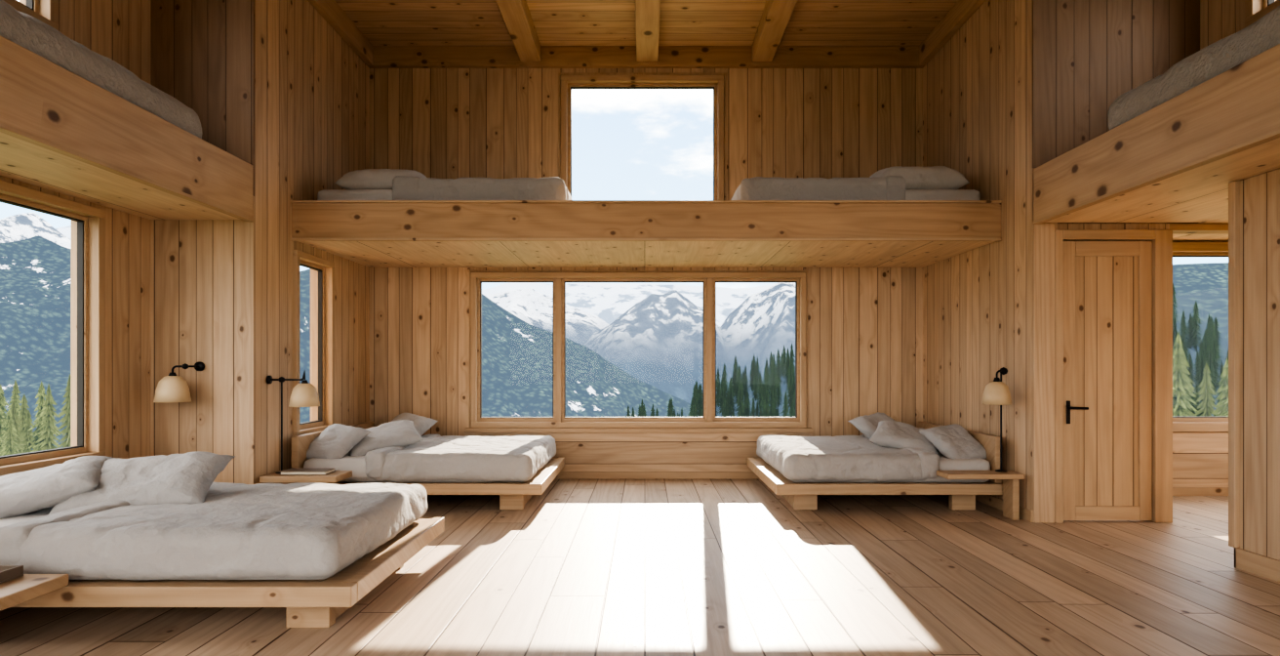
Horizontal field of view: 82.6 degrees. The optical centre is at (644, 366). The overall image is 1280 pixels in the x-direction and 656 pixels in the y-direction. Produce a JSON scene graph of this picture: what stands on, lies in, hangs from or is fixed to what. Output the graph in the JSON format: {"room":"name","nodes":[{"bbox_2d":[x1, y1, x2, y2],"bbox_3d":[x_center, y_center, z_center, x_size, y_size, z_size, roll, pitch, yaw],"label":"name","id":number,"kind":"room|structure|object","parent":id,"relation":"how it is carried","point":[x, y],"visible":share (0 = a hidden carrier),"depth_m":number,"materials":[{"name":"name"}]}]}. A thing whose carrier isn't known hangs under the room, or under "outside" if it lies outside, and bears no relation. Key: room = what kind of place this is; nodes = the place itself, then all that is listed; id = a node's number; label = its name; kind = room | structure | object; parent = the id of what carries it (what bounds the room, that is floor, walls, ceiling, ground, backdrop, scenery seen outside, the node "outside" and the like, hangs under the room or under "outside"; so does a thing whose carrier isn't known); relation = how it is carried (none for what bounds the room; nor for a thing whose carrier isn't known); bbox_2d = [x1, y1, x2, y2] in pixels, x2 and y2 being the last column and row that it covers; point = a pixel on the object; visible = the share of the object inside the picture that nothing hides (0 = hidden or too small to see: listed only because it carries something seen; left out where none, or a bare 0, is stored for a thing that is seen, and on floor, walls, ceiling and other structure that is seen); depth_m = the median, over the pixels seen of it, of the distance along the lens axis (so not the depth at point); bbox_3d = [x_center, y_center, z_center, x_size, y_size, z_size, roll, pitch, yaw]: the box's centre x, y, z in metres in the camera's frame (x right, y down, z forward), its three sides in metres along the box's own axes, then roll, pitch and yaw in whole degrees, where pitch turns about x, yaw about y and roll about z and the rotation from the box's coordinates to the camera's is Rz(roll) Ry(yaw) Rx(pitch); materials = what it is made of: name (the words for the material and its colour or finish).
{"room":"cabin dormitory bedroom","nodes":[
{"label":"cabin dormitory bedroom","id":0,"kind":"room"},
{"bbox_2d":[0,0,150,458],"bbox_3d":[-3.850,-1.115,1.515,0.200,4.630,8.030,0,0,0],"label":"wall","id":1,"kind":"structure","parent":0,"point":[117,30],"depth_m":5.24,"materials":[{"name":"brown wood"}]},
{"bbox_2d":[3,0,58,30],"bbox_3d":[-3.812,-2.133,3.460,0.195,0.066,2.320,0,0,0],"label":"frame","id":2,"kind":"object","parent":1,"relation":"attached to","point":[17,5],"depth_m":4.40,"materials":[{"name":"brown wood"}]},
{"bbox_2d":[25,0,39,13],"bbox_3d":[-3.817,-2.625,3.460,0.065,0.918,2.188,0,0,0],"label":"window","id":3,"kind":"structure","parent":1,"relation":"in","point":[35,2],"depth_m":4.53,"materials":[{"name":"brown wood"}]},
{"bbox_2d":[15,0,33,9],"bbox_3d":[-3.815,-2.630,3.460,0.040,0.848,2.128,0,0,0],"label":"gasket","id":4,"kind":"object","parent":3,"relation":"attached to","point":[29,3],"visible":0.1,"depth_m":4.51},
{"bbox_2d":[19,0,58,25],"bbox_3d":[-3.812,-2.592,3.460,0.195,0.984,2.320,0,0,0],"label":"frame jambs","id":5,"kind":"object","parent":1,"relation":"attached to","point":[49,9],"visible":0.45,"depth_m":4.55,"materials":[{"name":"brown wood"}]},
{"bbox_2d":[0,450,105,476],"bbox_3d":[-3.812,0.610,3.885,0.195,0.060,2.270,0,0,0],"label":"window sill","id":6,"kind":"structure","parent":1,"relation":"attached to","point":[5,469],"depth_m":4.48,"materials":[{"name":"brown wood"}]},
{"bbox_2d":[0,179,105,465],"bbox_3d":[-3.812,-0.250,3.885,0.195,1.660,2.270,0,0,0],"label":"window","id":7,"kind":"structure","parent":1,"relation":"in","point":[8,188],"depth_m":4.79,"materials":[{"name":"brown wood"}]},
{"bbox_2d":[0,199,83,458],"bbox_3d":[-3.815,-0.225,3.885,0.040,1.530,2.090,0,0,0],"label":"gasket","id":8,"kind":"object","parent":7,"relation":"attached to","point":[80,223],"visible":1,"depth_m":4.92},
{"bbox_2d":[70,217,105,451],"bbox_3d":[-3.812,-0.190,3.885,0.195,1.660,2.270,0,0,0],"label":"frame jambs","id":9,"kind":"object","parent":1,"relation":"attached to","point":[97,225],"visible":0.58,"depth_m":4.96,"materials":[{"name":"brown wood"}]},
{"bbox_2d":[0,35,254,221],"bbox_3d":[-3.355,-1.315,1.515,0.790,0.430,8.030,0,0,0],"label":"gallery","id":10,"kind":"object","parent":1,"relation":"attached to","point":[62,132],"visible":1,"depth_m":4.20,"materials":[{"name":"brown wood"}]},
{"bbox_2d":[0,0,201,138],"bbox_3d":[-3.344,-1.570,2.201,0.713,0.423,5.652,0,0,0],"label":"mattress","id":11,"kind":"object","parent":10,"relation":"on","point":[22,29],"visible":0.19,"depth_m":3.95,"materials":[{"name":"grey fabric"}]},
{"bbox_2d":[150,0,254,483],"bbox_3d":[-3.460,-1.115,5.640,0.980,4.630,0.220,0,0,0],"label":"wall","id":12,"kind":"structure","parent":0,"point":[202,271],"depth_m":5.53,"materials":[{"name":"brown wood"}]},
{"bbox_2d":[153,360,204,401],"bbox_3d":[-3.457,0.107,5.375,0.242,0.296,0.307,0,0,0],"label":"wall lamp","id":13,"kind":"object","parent":12,"relation":"attached to","point":[172,387],"visible":1,"depth_m":5.28,"materials":[{"name":"beige ceramic"}]},
{"bbox_2d":[254,0,369,483],"bbox_3d":[-3.070,-1.115,6.705,0.200,4.630,2.310,0,0,0],"label":"wall","id":14,"kind":"structure","parent":0,"point":[312,89],"depth_m":6.17,"materials":[{"name":"brown wood"}]},
{"bbox_2d":[292,425,328,436],"bbox_3d":[-3.032,0.573,6.525,0.195,0.054,0.750,0,0,0],"label":"window sill","id":15,"kind":"structure","parent":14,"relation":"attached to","point":[316,428],"depth_m":6.42,"materials":[{"name":"brown wood"}]},
{"bbox_2d":[292,255,334,431],"bbox_3d":[-3.033,-0.168,6.525,0.195,1.536,0.750,0,0,0],"label":"frame jambs","id":16,"kind":"object","parent":14,"relation":"attached to","point":[329,271],"visible":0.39,"depth_m":6.84,"materials":[{"name":"brown wood"}]},
{"bbox_2d":[292,249,334,429],"bbox_3d":[-3.033,-0.222,6.525,0.195,1.536,0.750,0,0,0],"label":"window","id":17,"kind":"structure","parent":14,"relation":"in","point":[305,257],"depth_m":6.80,"materials":[{"name":"brown wood"}]},
{"bbox_2d":[299,263,322,424],"bbox_3d":[-3.035,-0.200,6.525,0.040,1.412,0.582,0,0,0],"label":"gasket","id":18,"kind":"object","parent":17,"relation":"attached to","point":[320,271],"visible":0.57,"depth_m":6.81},
{"bbox_2d":[307,0,373,65],"bbox_3d":[-2.935,-3.325,6.670,0.070,0.210,2.240,0,0,0],"label":"trim","id":19,"kind":"structure","parent":14,"relation":"attached to","point":[333,14],"depth_m":7.09,"materials":[{"name":"brown wood"}]},
{"bbox_2d":[0,479,1279,655],"bbox_3d":[1.375,1.300,2.680,10.750,0.200,10.860,0,0,0],"label":"floor","id":20,"kind":"structure","parent":0,"point":[587,567],"depth_m":3.94,"materials":[{"name":"brown wood"}]},
{"bbox_2d":[0,573,68,610],"bbox_3d":[-3.045,1.038,2.855,1.210,0.325,0.470,0,0,0],"label":"bedside table","id":21,"kind":"object","parent":20,"relation":"on","point":[27,586],"visible":1,"depth_m":2.94,"materials":[{"name":"beige wood"}]},
{"bbox_2d":[0,564,23,583],"bbox_3d":[-2.900,0.851,2.925,0.600,0.046,0.250,0,0,0],"label":"serving tray","id":22,"kind":"object","parent":21,"relation":"on","point":[7,572],"visible":1,"depth_m":3.00,"materials":[{"name":"brown wood"}]},
{"bbox_2d":[0,450,443,627],"bbox_3d":[-2.475,0.844,3.887,2.410,0.712,1.474,0,0,0],"label":"platform bed","id":23,"kind":"object","parent":20,"relation":"on","point":[150,531],"visible":1,"depth_m":3.35,"materials":[{"name":"grey fabric"}]},
{"bbox_2d":[0,455,114,518],"bbox_3d":[-3.277,0.656,3.936,0.683,0.312,0.450,0,0,-20],"label":"pillow","id":24,"kind":"object","parent":23,"relation":"on","point":[80,481],"depth_m":3.82,"materials":[{"name":"fabric"}]},
{"bbox_2d":[48,450,235,514],"bbox_3d":[-2.780,0.652,4.059,0.793,0.328,0.449,0,0,-8],"label":"pillow","id":25,"kind":"object","parent":23,"relation":"on","point":[173,480],"depth_m":3.93,"materials":[{"name":"fabric"}]},
{"bbox_2d":[15,481,427,580],"bbox_3d":[-2.107,0.833,3.897,1.518,0.244,1.454,0,0,0],"label":"duvet","id":26,"kind":"object","parent":23,"relation":"on","point":[298,531],"depth_m":3.27,"materials":[{"name":"grey fabric"}]},
{"bbox_2d":[259,470,352,483],"bbox_3d":[-2.655,1.018,5.725,0.590,0.365,0.310,0,0,0],"label":"bedside table","id":27,"kind":"object","parent":20,"relation":"on","point":[338,475],"visible":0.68,"depth_m":5.57,"materials":[{"name":"brown wood"}]},
{"bbox_2d":[265,369,319,473],"bbox_3d":[-2.769,0.428,5.740,0.402,0.812,0.224,0,0,0],"label":"reading lamp","id":28,"kind":"object","parent":27,"relation":"on","point":[303,394],"visible":0.94,"depth_m":5.70,"materials":[{"name":"metal"}]},
{"bbox_2d":[279,468,335,474],"bbox_3d":[-2.650,0.821,5.730,0.360,0.027,0.180,0,0,0],"label":"book","id":29,"kind":"object","parent":27,"relation":"on","point":[289,470],"visible":1,"depth_m":5.66,"materials":[{"name":"white paper"}]},
{"bbox_2d":[291,412,564,509],"bbox_3d":[-1.892,0.832,6.793,2.104,0.736,1.746,0,0,0],"label":"platform bed","id":30,"kind":"object","parent":20,"relation":"on","point":[516,468],"visible":0.98,"depth_m":6.06,"materials":[{"name":"grey fabric"}]},
{"bbox_2d":[306,423,371,459],"bbox_3d":[-2.679,0.662,6.290,0.396,0.320,0.461,0,0,20],"label":"pillow","id":31,"kind":"object","parent":30,"relation":"on","point":[338,441],"depth_m":6.24,"materials":[{"name":"fabric"}]},
{"bbox_2d":[348,419,423,455],"bbox_3d":[-2.358,0.648,6.558,0.655,0.315,0.438,0,0,-25],"label":"pillow","id":32,"kind":"object","parent":30,"relation":"on","point":[397,435],"depth_m":6.42,"materials":[{"name":"fabric"}]},
{"bbox_2d":[389,412,438,435],"bbox_3d":[-2.418,0.651,7.210,0.433,0.373,0.583,0,0,30],"label":"pillow","id":33,"kind":"object","parent":30,"relation":"on","point":[421,423],"depth_m":7.27,"materials":[{"name":"fabric"}]},
{"bbox_2d":[372,435,556,482],"bbox_3d":[-1.601,0.828,6.804,1.358,0.254,1.724,0,0,0],"label":"duvet","id":34,"kind":"object","parent":30,"relation":"on","point":[434,459],"depth_m":5.99,"materials":[{"name":"grey fabric"}]},
{"bbox_2d":[746,411,1002,509],"bbox_3d":[2.007,0.831,6.792,1.874,0.738,1.744,0,0,0],"label":"platform bed","id":35,"kind":"object","parent":20,"relation":"on","point":[891,457],"visible":0.99,"depth_m":6.05,"materials":[{"name":"grey fabric"}]},
{"bbox_2d":[756,434,927,481],"bbox_3d":[1.775,0.829,6.803,1.259,0.254,1.723,0,0,0],"label":"duvet","id":36,"kind":"object","parent":35,"relation":"on","point":[838,458],"depth_m":6.00,"materials":[{"name":"grey fabric"}]},
{"bbox_2d":[847,411,895,439],"bbox_3d":[2.378,0.649,7.210,0.433,0.375,0.583,0,0,-30],"label":"pillow","id":37,"kind":"object","parent":35,"relation":"on","point":[867,425],"depth_m":7.26,"materials":[{"name":"fabric"}]},
{"bbox_2d":[868,420,939,453],"bbox_3d":[2.358,0.648,6.558,0.617,0.306,0.438,0,0,25],"label":"pillow","id":38,"kind":"object","parent":35,"relation":"on","point":[889,435],"depth_m":6.43,"materials":[{"name":"fabric"}]},
{"bbox_2d":[918,424,986,459],"bbox_3d":[2.679,0.664,6.290,0.396,0.315,0.461,0,0,-20],"label":"pillow","id":39,"kind":"object","parent":35,"relation":"on","point":[952,441],"depth_m":6.23,"materials":[{"name":"fabric"}]},
{"bbox_2d":[936,470,1024,519],"bbox_3d":[2.660,1.018,5.790,0.600,0.365,0.220,0,0,0],"label":"bedside table","id":40,"kind":"object","parent":20,"relation":"on","point":[1011,479],"visible":1,"depth_m":5.72,"materials":[{"name":"brown wood"}]},
{"bbox_2d":[981,366,1012,472],"bbox_3d":[2.800,0.417,5.800,0.224,0.834,0.224,0,0,0],"label":"reading lamp","id":41,"kind":"object","parent":40,"relation":"on","point":[996,392],"visible":1,"depth_m":5.75,"materials":[{"name":"metal"}]},
{"bbox_2d":[369,68,922,436],"bbox_3d":[0.015,-1.115,7.970,6.370,4.630,0.220,0,0,0],"label":"wall","id":42,"kind":"structure","parent":0,"point":[865,324],"depth_m":7.86,"materials":[{"name":"brown wood"}]},
{"bbox_2d":[463,432,812,471],"bbox_3d":[-0.075,0.912,7.850,3.750,0.425,0.020,0,0,0],"label":"window bench","id":43,"kind":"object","parent":42,"relation":"attached to","point":[580,451],"depth_m":7.84,"materials":[{"name":"brown wood"}]},
{"bbox_2d":[470,421,806,427],"bbox_3d":[-0.069,0.623,7.922,3.611,0.060,0.195,0,0,0],"label":"frame","id":44,"kind":"object","parent":42,"relation":"attached to","point":[478,423],"depth_m":7.83,"materials":[{"name":"brown wood"}]},
{"bbox_2d":[470,272,806,421],"bbox_3d":[-0.069,-0.213,7.923,3.611,1.613,0.195,0,0,0],"label":"window","id":45,"kind":"structure","parent":42,"relation":"in","point":[472,274],"depth_m":7.89,"materials":[{"name":"brown wood"}]},
{"bbox_2d":[480,280,797,417],"bbox_3d":[-0.069,-0.189,7.925,3.431,1.483,0.040,0,0,0],"label":"gasket","id":46,"kind":"object","parent":45,"relation":"attached to","point":[480,281],"visible":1,"depth_m":7.91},
{"bbox_2d":[464,427,812,432],"bbox_3d":[-0.069,0.679,7.825,3.731,0.048,0.070,0,0,0],"label":"sill","id":47,"kind":"structure","parent":42,"relation":"attached to","point":[466,429],"depth_m":7.79,"materials":[{"name":"brown wood"}]},
{"bbox_2d":[469,270,807,427],"bbox_3d":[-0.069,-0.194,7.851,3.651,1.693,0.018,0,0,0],"label":"window frame","id":48,"kind":"structure","parent":42,"relation":"attached to","point":[469,270],"depth_m":7.84,"materials":[{"name":"brown wood"}]},
{"bbox_2d":[560,80,723,199],"bbox_3d":[-0.026,-2.265,7.923,1.758,1.611,0.195,0,0,0],"label":"frame jambs","id":49,"kind":"object","parent":42,"relation":"attached to","point":[564,85],"visible":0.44,"depth_m":7.83,"materials":[{"name":"brown wood"}]},
{"bbox_2d":[560,75,723,199],"bbox_3d":[-0.026,-2.332,7.923,1.758,1.611,0.195,0,0,0],"label":"window","id":50,"kind":"structure","parent":42,"relation":"in","point":[571,79],"depth_m":7.87,"materials":[{"name":"brown wood"}]},
{"bbox_2d":[570,86,714,199],"bbox_3d":[-0.026,-2.304,7.925,1.556,1.465,0.040,0,0,0],"label":"gasket","id":51,"kind":"object","parent":50,"relation":"attached to","point":[571,87],"visible":0.57,"depth_m":7.91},
{"bbox_2d":[558,72,726,199],"bbox_3d":[-0.026,-2.313,7.851,1.818,1.707,0.018,0,0,0],"label":"window frame","id":52,"kind":"structure","parent":42,"relation":"attached to","point":[559,73],"depth_m":7.84,"materials":[{"name":"brown wood"}]},
{"bbox_2d":[290,200,1001,267],"bbox_3d":[0.015,-1.231,6.987,5.970,0.338,1.745,0,0,0],"label":"platform","id":53,"kind":"object","parent":42,"relation":"attached to","point":[371,233],"visible":1,"depth_m":6.13,"materials":[{"name":"brown wood"}]},
{"bbox_2d":[317,168,572,199],"bbox_3d":[-1.787,-1.569,7.030,2.190,0.542,1.396,0,0,0],"label":"mattress","id":54,"kind":"object","parent":53,"relation":"on","point":[367,183],"visible":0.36,"depth_m":6.35,"materials":[{"name":"grey fabric"}]},
{"bbox_2d":[335,168,426,189],"bbox_3d":[-2.380,-1.693,6.685,0.740,0.295,0.446,0,0,0],"label":"pillow","id":55,"kind":"object","parent":54,"relation":"on","point":[367,179],"depth_m":6.48,"materials":[{"name":"white fabric"}]},
{"bbox_2d":[402,176,572,199],"bbox_3d":[-1.440,-1.491,7.029,1.496,0.364,1.394,0,0,0],"label":"duvet","id":56,"kind":"object","parent":54,"relation":"on","point":[414,187],"depth_m":6.34,"materials":[{"name":"grey fabric"}]},
{"bbox_2d":[730,165,980,199],"bbox_3d":[1.886,-1.580,7.030,2.133,0.563,1.395,0,0,0],"label":"mattress","id":57,"kind":"object","parent":53,"relation":"on","point":[896,182],"visible":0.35,"depth_m":6.35,"materials":[{"name":"grey fabric"}]},
{"bbox_2d":[730,176,886,199],"bbox_3d":[1.539,-1.493,7.031,1.439,0.364,1.393,0,0,0],"label":"duvet","id":58,"kind":"object","parent":57,"relation":"on","point":[757,187],"depth_m":6.35,"materials":[{"name":"grey fabric"}]},
{"bbox_2d":[869,165,969,189],"bbox_3d":[2.480,-1.705,6.685,0.800,0.313,0.485,0,0,0],"label":"pillow","id":59,"kind":"object","parent":57,"relation":"on","point":[935,177],"depth_m":6.46,"materials":[{"name":"white fabric"}]},
{"bbox_2d":[367,45,924,68],"bbox_3d":[0.015,-3.325,7.825,5.970,0.210,0.070,0,0,0],"label":"trim","id":60,"kind":"structure","parent":42,"relation":"attached to","point":[384,57],"depth_m":7.79,"materials":[{"name":"brown wood"}]},
{"bbox_2d":[554,471,759,479],"bbox_3d":[0.015,1.163,7.832,5.970,0.075,0.014,0,0,0],"label":"baseboard","id":61,"kind":"structure","parent":42,"relation":"attached to","point":[562,474],"depth_m":7.83,"materials":[{"name":"brown wood"}]},
{"bbox_2d":[334,0,958,45],"bbox_3d":[0.250,-3.445,2.680,8.500,0.370,10.860,0,0,0],"label":"ceiling","id":62,"kind":"structure","parent":0,"point":[383,22],"depth_m":7.23,"materials":[{"name":"brown wood"}]},
{"bbox_2d":[495,0,540,61],"bbox_3d":[-1.220,-3.345,2.645,0.220,0.170,10.290,0,0,0],"label":"ceiling beam","id":63,"kind":"structure","parent":62,"relation":"attached to","point":[516,15],"depth_m":7.06,"materials":[{"name":"brown wood"}]},
{"bbox_2d":[635,0,660,61],"bbox_3d":[0.025,-3.345,2.645,0.230,0.170,10.290,0,0,0],"label":"ceiling beam","id":64,"kind":"structure","parent":62,"relation":"attached to","point":[647,12],"depth_m":7.05,"materials":[{"name":"brown wood"}]},
{"bbox_2d":[751,0,797,61],"bbox_3d":[1.250,-3.345,2.645,0.220,0.170,10.290,0,0,0],"label":"ceiling beam","id":65,"kind":"structure","parent":62,"relation":"attached to","point":[777,14],"depth_m":7.07,"materials":[{"name":"brown wood"}]},
{"bbox_2d":[922,0,1057,510],"bbox_3d":[3.100,-1.115,6.755,0.200,4.630,2.210,0,0,0],"label":"wall","id":66,"kind":"structure","parent":0,"point":[978,87],"depth_m":6.41,"materials":[{"name":"brown wood"}]},
{"bbox_2d":[919,0,985,65],"bbox_3d":[2.965,-3.325,6.720,0.070,0.210,2.140,0,0,0],"label":"trim","id":67,"kind":"structure","parent":66,"relation":"attached to","point":[962,11],"depth_m":7.08,"materials":[{"name":"brown wood"}]},
{"bbox_2d":[975,494,1033,521],"bbox_3d":[2.992,1.155,6.729,0.016,0.090,2.191,0,0,0],"label":"baseboard","id":68,"kind":"structure","parent":66,"relation":"attached to","point":[1024,513],"depth_m":6.15,"materials":[{"name":"brown wood"}]},
{"bbox_2d":[1032,0,1228,240],"bbox_3d":[4.750,-1.115,5.715,3.500,4.630,0.170,0,0,0],"label":"wall","id":69,"kind":"structure","parent":0,"point":[1087,55],"depth_m":5.63,"materials":[{"name":"brown wood"}]},
{"bbox_2d":[1032,223,1054,521],"bbox_3d":[3.083,0.045,5.635,0.165,2.310,0.030,0,0,0],"label":"trim","id":70,"kind":"structure","parent":69,"relation":"attached to","point":[1043,234],"depth_m":5.62,"materials":[{"name":"brown wood"}]},
{"bbox_2d":[1063,240,1152,519],"bbox_3d":[3.580,0.105,5.673,0.700,2.166,0.055,0,0,0],"label":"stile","id":71,"kind":"object","parent":69,"relation":"attached to","point":[1145,247],"visible":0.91,"depth_m":5.64,"materials":[{"name":"brown wood"}]},
{"bbox_2d":[1066,400,1070,423],"bbox_3d":[3.277,0.350,5.641,0.030,0.180,0.008,0,0,0],"label":"plate","id":72,"kind":"object","parent":71,"relation":"attached to","point":[1067,401],"visible":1,"depth_m":5.64,"materials":[{"name":"metal"}]},
{"bbox_2d":[1075,240,1139,519],"bbox_3d":[3.585,0.105,5.673,0.500,2.166,0.055,0,0,0],"label":"rails","id":73,"kind":"object","parent":71,"relation":"attached to","point":[1082,248],"visible":1,"depth_m":5.64,"materials":[{"name":"brown wood"}]},
{"bbox_2d":[1075,256,1138,505],"bbox_3d":[3.585,0.110,5.681,0.510,1.940,0.038,0,0,0],"label":"boards","id":74,"kind":"object","parent":73,"relation":"attached to","point":[1106,288],"visible":1,"depth_m":5.66,"materials":[{"name":"brown wood"}]},
{"bbox_2d":[1063,229,1155,240],"bbox_3d":[3.580,-1.022,5.692,0.710,0.075,0.155,0,0,0],"label":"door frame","id":75,"kind":"structure","parent":69,"relation":"in","point":[1068,234],"depth_m":5.62,"materials":[{"name":"brown wood"}]},
{"bbox_2d":[1054,229,1172,522],"bbox_3d":[3.618,0.070,5.692,0.905,2.260,0.155,0,0,0],"label":"frame","id":76,"kind":"object","parent":69,"relation":"attached to","point":[1162,245],"visible":0.62,"depth_m":5.62,"materials":[{"name":"brown wood"}]},
{"bbox_2d":[1172,240,1228,486],"bbox_3d":[4.950,-0.050,6.900,3.500,2.500,0.200,0,0,0],"label":"wall","id":77,"kind":"structure","parent":0,"point":[1200,459],"depth_m":6.80,"materials":[{"name":"brown wood"}]},
{"bbox_2d":[1172,241,1228,421],"bbox_3d":[5.075,-0.322,6.862,2.250,1.676,0.195,0,0,0],"label":"window","id":78,"kind":"structure","parent":77,"relation":"in","point":[1177,246],"depth_m":6.77,"materials":[{"name":"brown wood"}]},
{"bbox_2d":[1172,255,1228,417],"bbox_3d":[5.075,-0.285,6.865,2.022,1.522,0.040,0,0,0],"label":"gasket","id":79,"kind":"object","parent":78,"relation":"attached to","point":[1173,256],"visible":0.25,"depth_m":6.84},
{"bbox_2d":[1172,486,1228,495],"bbox_3d":[4.850,1.160,6.790,3.300,0.080,0.020,0,0,0],"label":"baseboard","id":80,"kind":"structure","parent":77,"relation":"attached to","point":[1177,491],"depth_m":6.78,"materials":[{"name":"brown wood"}]},
{"bbox_2d":[1172,421,1228,431],"bbox_3d":[5.075,0.558,6.862,2.250,0.084,0.195,0,0,0],"label":"window sill","id":81,"kind":"structure","parent":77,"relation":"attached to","point":[1177,425],"depth_m":6.77,"materials":[{"name":"brown wood"}]},
{"bbox_2d":[1172,215,1228,239],"bbox_3d":[4.950,-1.208,4.850,3.500,0.185,4.300,0,0,0],"label":"ceiling","id":82,"kind":"structure","parent":0,"point":[1223,220],"depth_m":6.55,"materials":[{"name":"brown wood"}]},
{"bbox_2d":[1200,0,1245,49],"bbox_3d":[4.390,-2.395,1.575,0.200,2.070,8.150,0,0,0],"label":"wall","id":83,"kind":"structure","parent":0,"point":[1220,20],"depth_m":5.45,"materials":[{"name":"brown wood"}]},
{"bbox_2d":[1032,43,1279,224],"bbox_3d":[3.640,-1.315,1.565,1.300,0.430,8.130,0,0,0],"label":"gallery","id":84,"kind":"object","parent":83,"relation":"attached to","point":[1177,160],"visible":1,"depth_m":4.33,"materials":[{"name":"brown wood"}]},
{"bbox_2d":[1107,5,1279,129],"bbox_3d":[3.625,-1.576,2.121,1.192,0.436,5.482,0,0,0],"label":"mattress","id":85,"kind":"object","parent":84,"relation":"on","point":[1263,34],"visible":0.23,"depth_m":4.00,"materials":[{"name":"grey fabric"}]},
{"bbox_2d":[1244,0,1276,18],"bbox_3d":[4.353,-2.767,3.785,0.195,0.734,2.770,0,0,0],"label":"frame jambs","id":86,"kind":"object","parent":83,"relation":"attached to","point":[1252,7],"visible":0.45,"depth_m":5.11,"materials":[{"name":"brown wood"}]},
{"bbox_2d":[1244,0,1279,27],"bbox_3d":[4.353,-2.433,3.785,0.195,0.066,2.770,0,0,0],"label":"frame","id":87,"kind":"object","parent":83,"relation":"attached to","point":[1256,17],"depth_m":5.03,"materials":[{"name":"brown wood"}]},
{"bbox_2d":[1262,0,1275,8],"bbox_3d":[4.357,-2.800,3.785,0.065,0.668,2.638,0,0,0],"label":"window","id":88,"kind":"structure","parent":83,"relation":"in","point":[1264,2],"depth_m":5.08,"materials":[{"name":"brown wood"}]},
{"bbox_2d":[1267,0,1277,5],"bbox_3d":[4.355,-2.805,3.785,0.040,0.598,2.578,0,0,0],"label":"gasket","id":89,"kind":"object","parent":88,"relation":"attached to","point":[1269,2],"visible":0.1,"depth_m":5.07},
{"bbox_2d":[1240,168,1279,559],"bbox_3d":[3.640,0.045,0.925,0.180,2.310,6.850,0,0,0],"label":"wall","id":90,"kind":"structure","parent":0,"point":[1260,194],"depth_m":4.21,"materials":[{"name":"brown wood"}]},
{"bbox_2d":[1228,181,1239,547],"bbox_3d":[3.640,-0.015,4.375,0.240,2.190,0.050,0,0,0],"label":"trim","id":91,"kind":"structure","parent":90,"relation":"attached to","point":[1234,186],"depth_m":4.35,"materials":[{"name":"brown wood"}]},
{"bbox_2d":[1234,547,1279,582],"bbox_3d":[3.630,1.140,0.935,0.200,0.120,6.870,0,0,0],"label":"baseboard","id":92,"kind":"structure","parent":90,"relation":"attached to","point":[1264,566],"depth_m":4.20,"materials":[{"name":"brown wood"}]},
{"label":"outside","id":93,"kind":"structure","parent":0,"visible":0},
{"bbox_2d":[581,281,795,402],"bbox_3d":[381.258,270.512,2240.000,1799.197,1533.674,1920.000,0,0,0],"label":"peak","id":94,"kind":"object","parent":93,"point":[658,341],"visible":0.13,"depth_m":2798.19,"materials":[{"name":"white snow"}]},
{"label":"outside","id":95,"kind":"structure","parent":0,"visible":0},
{"bbox_2d":[0,235,690,449],"bbox_3d":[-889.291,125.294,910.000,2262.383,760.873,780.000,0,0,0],"label":"forested slope","id":96,"kind":"structure","parent":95,"point":[35,270],"depth_m":1072.49,"materials":[{"name":"plant"}]},
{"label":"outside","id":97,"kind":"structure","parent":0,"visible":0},
{"bbox_3d":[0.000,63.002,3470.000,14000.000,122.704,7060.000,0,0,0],"label":"ground","id":98,"kind":"structure","parent":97,"visible":0},
{"bbox_2d":[0,332,1228,455],"bbox_3d":[-50.695,8.221,93.255,245.483,30.809,114.162,0,0,0],"label":"grove","id":99,"kind":"object","parent":98,"relation":"on","point":[14,438],"visible":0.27,"depth_m":73.32,"materials":[{"name":"green plant"}]},
{"bbox_2d":[697,262,1228,416],"bbox_3d":[193.936,49.194,214.500,441.767,211.046,231.000,0,0,0],"label":"wooded hillside","id":100,"kind":"structure","parent":98,"relation":"on","point":[1207,284],"depth_m":298.91,"materials":[{"name":"green plant"}]},
{"bbox_2d":[626,282,1228,416],"bbox_3d":[94.838,-3.760,257.025,226.305,97.824,152.260,0,0,0],"label":"conifer forest","id":101,"kind":"object","parent":100,"relation":"on","point":[1209,346],"visible":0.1,"depth_m":299.13,"materials":[{"name":"green plant"}]},
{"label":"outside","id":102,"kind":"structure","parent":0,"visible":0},
{"bbox_2d":[55,225,795,325],"bbox_3d":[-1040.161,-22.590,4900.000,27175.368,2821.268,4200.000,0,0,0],"label":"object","id":103,"kind":"object","parent":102,"point":[608,301],"visible":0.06,"depth_m":6692.87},
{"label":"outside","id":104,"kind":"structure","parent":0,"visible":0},
{"bbox_2d":[0,212,609,344],"bbox_3d":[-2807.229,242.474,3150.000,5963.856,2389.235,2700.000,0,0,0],"label":"mountain","id":105,"kind":"structure","parent":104,"point":[530,305],"depth_m":4294.42},
{"bbox_3d":[3.277,0.315,5.620,0.044,0.020,0.044,0,0,0],"label":"rose","id":106,"kind":"object","parent":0,"visible":0},
{"bbox_2d":[1070,406,1088,409],"bbox_3d":[3.334,0.316,5.610,0.133,0.022,0.060,0,0,0],"label":"lever","id":107,"kind":"object","parent":106,"relation":"attached to","point":[1078,408],"visible":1,"depth_m":5.58,"materials":[{"name":"metal"}]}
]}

